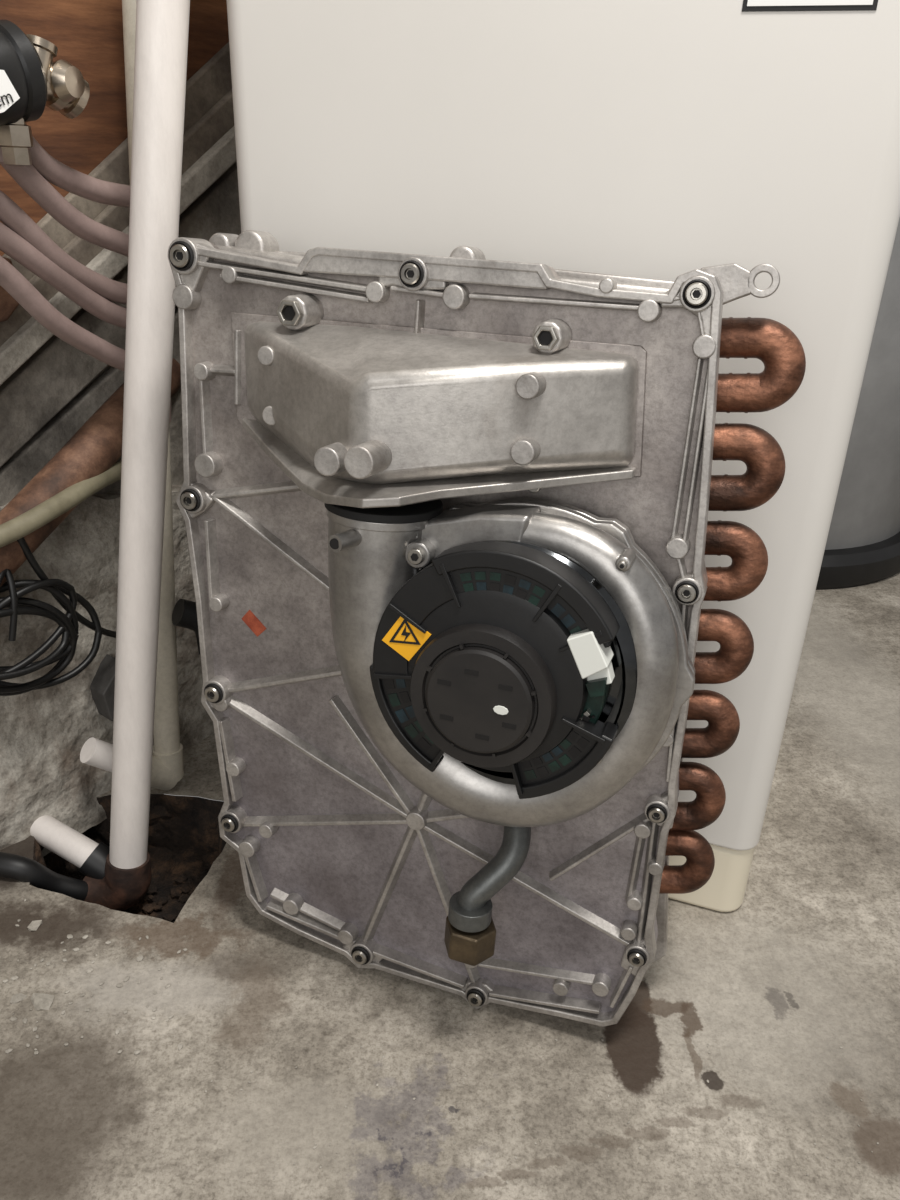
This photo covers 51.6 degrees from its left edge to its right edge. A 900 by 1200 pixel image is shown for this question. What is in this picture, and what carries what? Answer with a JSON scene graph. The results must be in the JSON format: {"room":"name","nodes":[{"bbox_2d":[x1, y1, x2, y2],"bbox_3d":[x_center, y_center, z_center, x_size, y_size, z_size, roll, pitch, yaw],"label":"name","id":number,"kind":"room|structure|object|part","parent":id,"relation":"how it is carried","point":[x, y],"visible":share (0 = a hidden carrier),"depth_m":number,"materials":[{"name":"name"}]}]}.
{"room":"plant room","nodes":[
{"label":"plant room","id":0,"kind":"room"},
{"bbox_2d":[42,305,176,793],"bbox_3d":[-0.546,-0.690,0.438,0.080,2.280,2.150,20,31,33],"label":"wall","id":1,"kind":"structure","parent":0,"point":[108,366],"depth_m":0.91,"materials":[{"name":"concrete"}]},
{"bbox_2d":[0,358,180,695],"bbox_3d":[-0.346,-0.062,0.880,0.092,0.281,0.342,13,28,21],"label":"rusty pipe","id":2,"kind":"object","parent":1,"relation":"attached to","point":[96,446],"depth_m":0.84,"materials":[{"name":"brown metal"}]},
{"bbox_3d":[-0.365,0.010,0.855,0.040,0.172,0.226,18,30,30],"label":"cable coil","id":3,"kind":"part","parent":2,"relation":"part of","materials":[{"name":"black rubber"}]},
{"bbox_2d":[0,460,121,547],"bbox_3d":[-0.341,-0.089,0.833,0.031,0.035,0.265,13,28,21],"label":"tube","id":4,"kind":"object","parent":2,"relation":"attached to","point":[26,523],"visible":0.78,"depth_m":0.80,"materials":[{"name":"beige plastic"}]},
{"bbox_2d":[0,0,240,857],"bbox_3d":[-0.331,-0.206,0.893,0.070,0.925,0.512,20,31,33],"label":"wall","id":5,"kind":"structure","parent":0,"point":[44,732],"depth_m":0.89,"materials":[{"name":"concrete"}]},
{"bbox_2d":[90,654,114,720],"bbox_3d":[-0.354,0.096,0.985,0.030,0.077,0.047,20,31,33],"label":"slate offcut","id":6,"kind":"object","parent":5,"relation":"attached to","point":[102,687],"visible":0.52,"depth_m":0.97,"materials":[{"name":"grey stone"}]},
{"bbox_2d":[0,572,899,1199],"bbox_3d":[0.390,0.290,0.914,4.000,0.001,3.800,2,26,0],"label":"floor","id":7,"kind":"structure","parent":0,"point":[807,967],"depth_m":0.75,"materials":[{"name":"concrete"}]},
{"bbox_2d":[29,794,226,922],"bbox_3d":[-0.330,0.287,0.957,0.202,0.076,0.190,2,26,0],"label":"hole","id":8,"kind":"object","parent":7,"relation":"in","point":[184,839],"depth_m":1.02,"materials":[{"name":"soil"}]},
{"bbox_2d":[30,815,109,878],"bbox_3d":[-0.400,0.254,0.966,0.129,0.059,0.038,12,28,19],"label":"drain pipe","id":9,"kind":"object","parent":8,"relation":"in","point":[90,856],"visible":0.68,"depth_m":0.95,"materials":[{"name":"white plastic"}]},
{"bbox_2d":[0,852,87,900],"bbox_3d":[-0.408,0.280,0.925,0.126,0.088,0.045,-7,28,-18],"label":"hose","id":10,"kind":"object","parent":9,"relation":"attached to","point":[13,866],"visible":0.68,"depth_m":0.90,"materials":[{"name":"rubber"}]},
{"bbox_2d":[83,0,189,911],"bbox_3d":[-0.258,-0.189,0.759,0.234,1.093,0.062,-14,30,-29],"label":"pvc standpipe","id":11,"kind":"object","parent":8,"relation":"in","point":[162,26],"visible":0.91,"depth_m":0.77,"materials":[{"name":"white plastic"}]},
{"bbox_2d":[80,0,183,789],"bbox_3d":[-0.303,-0.159,0.862,0.047,0.804,0.182,19,31,31],"label":"drain pipe","id":12,"kind":"object","parent":7,"relation":"on","point":[167,754],"visible":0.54,"depth_m":0.95,"materials":[{"name":"beige plastic"}]},
{"bbox_2d":[0,136,171,421],"bbox_3d":[-0.303,-0.247,0.763,0.030,0.244,0.228,15,29,24],"label":"hoses","id":13,"kind":"object","parent":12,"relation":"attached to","point":[22,239],"visible":0.61,"depth_m":0.73,"materials":[{"name":"rubber"}]},
{"bbox_2d":[0,20,89,165],"bbox_3d":[-0.306,-0.353,0.651,0.068,0.091,0.116,20,31,33],"label":"valve","id":14,"kind":"object","parent":13,"relation":"attached to","point":[30,79],"visible":1,"depth_m":0.65,"materials":[{"name":"black plastic"}]},
{"bbox_3d":[-0.278,-0.373,0.670,0.022,0.028,0.028,7,26,10],"label":"knob","id":15,"kind":"part","parent":14,"relation":"part of","materials":[{"name":"silver metal"}]},
{"bbox_2d":[172,599,199,653],"bbox_3d":[-0.258,0.027,0.955,0.052,0.066,0.029,-15,31,-31],"label":"wrap","id":16,"kind":"object","parent":12,"relation":"attached to","point":[184,614],"visible":0.52,"depth_m":0.93,"materials":[{"name":"black rubber"}]},
{"bbox_2d":[3,899,878,1187],"bbox_3d":[-0.054,0.366,0.727,0.745,0.008,0.200,7,26,9],"label":"chips","id":17,"kind":"object","parent":7,"relation":"on","point":[40,1001],"visible":1,"depth_m":0.77,"materials":[{"name":"concrete"}]},
{"bbox_2d":[168,230,805,1026],"bbox_3d":[-0.016,0.054,0.708,0.461,0.601,0.191,11,27,17],"label":"heat exchanger","id":18,"kind":"object","parent":7,"relation":"on","point":[315,377],"visible":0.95,"depth_m":0.67,"materials":[{"name":"metal"}]},
{"bbox_2d":[176,252,182,259],"bbox_3d":[-0.190,-0.243,0.656,0.006,0.005,0.003,11,21,17],"label":"socket","id":19,"kind":"object","parent":18,"relation":"attached to","point":[179,255],"depth_m":0.65,"materials":[{"name":"black metal"}]},
{"bbox_2d":[169,241,193,270],"bbox_3d":[-0.190,-0.243,0.657,0.020,0.020,0.003,11,21,17],"label":"washer","id":20,"kind":"object","parent":18,"relation":"in","point":[187,245],"depth_m":0.65,"materials":[{"name":"silver metal"}]},
{"bbox_2d":[180,489,200,510],"bbox_3d":[-0.200,-0.077,0.717,0.018,0.018,0.003,11,21,17],"label":"washer","id":21,"kind":"object","parent":18,"relation":"in","point":[187,490],"depth_m":0.71,"materials":[{"name":"silver metal"}]},
{"bbox_2d":[204,683,222,702],"bbox_3d":[-0.195,0.077,0.767,0.017,0.017,0.003,11,21,17],"label":"washer","id":22,"kind":"object","parent":18,"relation":"in","point":[211,684],"depth_m":0.76,"materials":[{"name":"silver metal"}]},
{"bbox_2d":[221,814,237,831],"bbox_3d":[-0.191,0.193,0.804,0.017,0.017,0.003,11,21,17],"label":"washer","id":23,"kind":"object","parent":18,"relation":"in","point":[229,822],"depth_m":0.80,"materials":[{"name":"black"}]},
{"bbox_2d":[351,946,369,964],"bbox_3d":[-0.077,0.305,0.799,0.017,0.017,0.003,11,21,17],"label":"washer","id":24,"kind":"object","parent":18,"relation":"in","point":[358,947],"depth_m":0.80,"materials":[{"name":"silver metal"}]},
{"bbox_2d":[407,270,413,277],"bbox_3d":[-0.025,-0.212,0.605,0.005,0.004,0.003,11,21,17],"label":"socket","id":25,"kind":"object","parent":18,"relation":"attached to","point":[410,273],"depth_m":0.60,"materials":[{"name":"metal"}]},
{"bbox_2d":[399,260,423,287],"bbox_3d":[-0.025,-0.212,0.606,0.017,0.017,0.003,11,21,17],"label":"washer","id":26,"kind":"object","parent":18,"relation":"in","point":[411,272],"depth_m":0.60,"materials":[{"name":"black"}]},
{"bbox_2d":[231,312,646,507],"bbox_3d":[-0.017,-0.113,0.622,0.287,0.126,0.169,2,26,0],"label":"hood","id":27,"kind":"object","parent":18,"relation":"attached to","point":[352,409],"depth_m":0.58,"materials":[{"name":"metal"}]},
{"bbox_2d":[466,989,484,1005],"bbox_3d":[0.021,0.329,0.771,0.016,0.016,0.003,11,21,17],"label":"washer","id":28,"kind":"object","parent":18,"relation":"in","point":[476,997],"depth_m":0.77,"materials":[{"name":"black"}]},
{"bbox_2d":[324,498,694,826],"bbox_3d":[0.032,0.047,0.627,0.254,0.226,0.117,10,27,17],"label":"fan","id":29,"kind":"object","parent":18,"relation":"attached to","point":[518,662],"visible":0.98,"depth_m":0.58,"materials":[{"name":"silver metal"}]},
{"bbox_2d":[324,499,442,531],"bbox_3d":[-0.044,-0.061,0.618,0.078,0.020,0.078,2,26,0],"label":"outlet","id":30,"kind":"object","parent":29,"relation":"attached to","point":[427,516],"depth_m":0.59,"materials":[{"name":"black rubber"}]},
{"bbox_2d":[627,949,646,966],"bbox_3d":[0.142,0.271,0.706,0.015,0.015,0.003,11,21,17],"label":"washer","id":31,"kind":"object","parent":18,"relation":"in","point":[632,950],"depth_m":0.70,"materials":[{"name":"silver metal"}]},
{"bbox_2d":[646,804,666,822],"bbox_3d":[0.148,0.152,0.664,0.015,0.015,0.003,11,21,17],"label":"washer","id":32,"kind":"object","parent":18,"relation":"in","point":[655,813],"depth_m":0.66,"materials":[{"name":"black"}]},
{"bbox_2d":[683,590,689,596],"bbox_3d":[0.155,-0.005,0.608,0.005,0.004,0.003,11,21,17],"label":"socket","id":33,"kind":"object","parent":18,"relation":"attached to","point":[686,593],"depth_m":0.61,"materials":[{"name":"metal"}]},
{"bbox_2d":[675,581,698,603],"bbox_3d":[0.155,-0.005,0.608,0.015,0.015,0.003,11,21,17],"label":"washer","id":34,"kind":"object","parent":18,"relation":"in","point":[694,585],"depth_m":0.61,"materials":[{"name":"silver metal"}]},
{"bbox_2d":[682,279,710,308],"bbox_3d":[0.147,-0.182,0.552,0.017,0.017,0.003,11,21,17],"label":"washer","id":35,"kind":"object","parent":18,"relation":"in","point":[696,293],"depth_m":0.55,"materials":[{"name":"black"}]},
{"bbox_2d":[692,290,700,297],"bbox_3d":[0.146,-0.181,0.551,0.005,0.004,0.003,11,21,17],"label":"socket","id":36,"kind":"object","parent":18,"relation":"attached to","point":[695,293],"depth_m":0.55,"materials":[{"name":"black metal"}]},
{"bbox_3d":[0.172,-0.195,0.582,0.033,0.031,0.009,11,21,17],"label":"lug arm","id":37,"kind":"part","parent":18,"relation":"part of","materials":[{"name":"metal"}]},
{"bbox_2d":[226,0,899,911],"bbox_3d":[0.114,-0.325,0.843,0.506,1.150,0.341,11,27,17],"label":"boiler","id":38,"kind":"object","parent":7,"relation":"on","point":[667,140],"visible":0.55,"depth_m":0.66,"materials":[{"name":"metal"}]},
{"bbox_2d":[816,218,899,589],"bbox_3d":[0.598,-0.641,1.578,0.606,1.100,0.606,2,26,0],"label":"storage tank","id":39,"kind":"object","parent":7,"relation":"on","point":[862,547],"visible":0.22,"depth_m":1.51,"materials":[{"name":"grey metal"}]}
]}

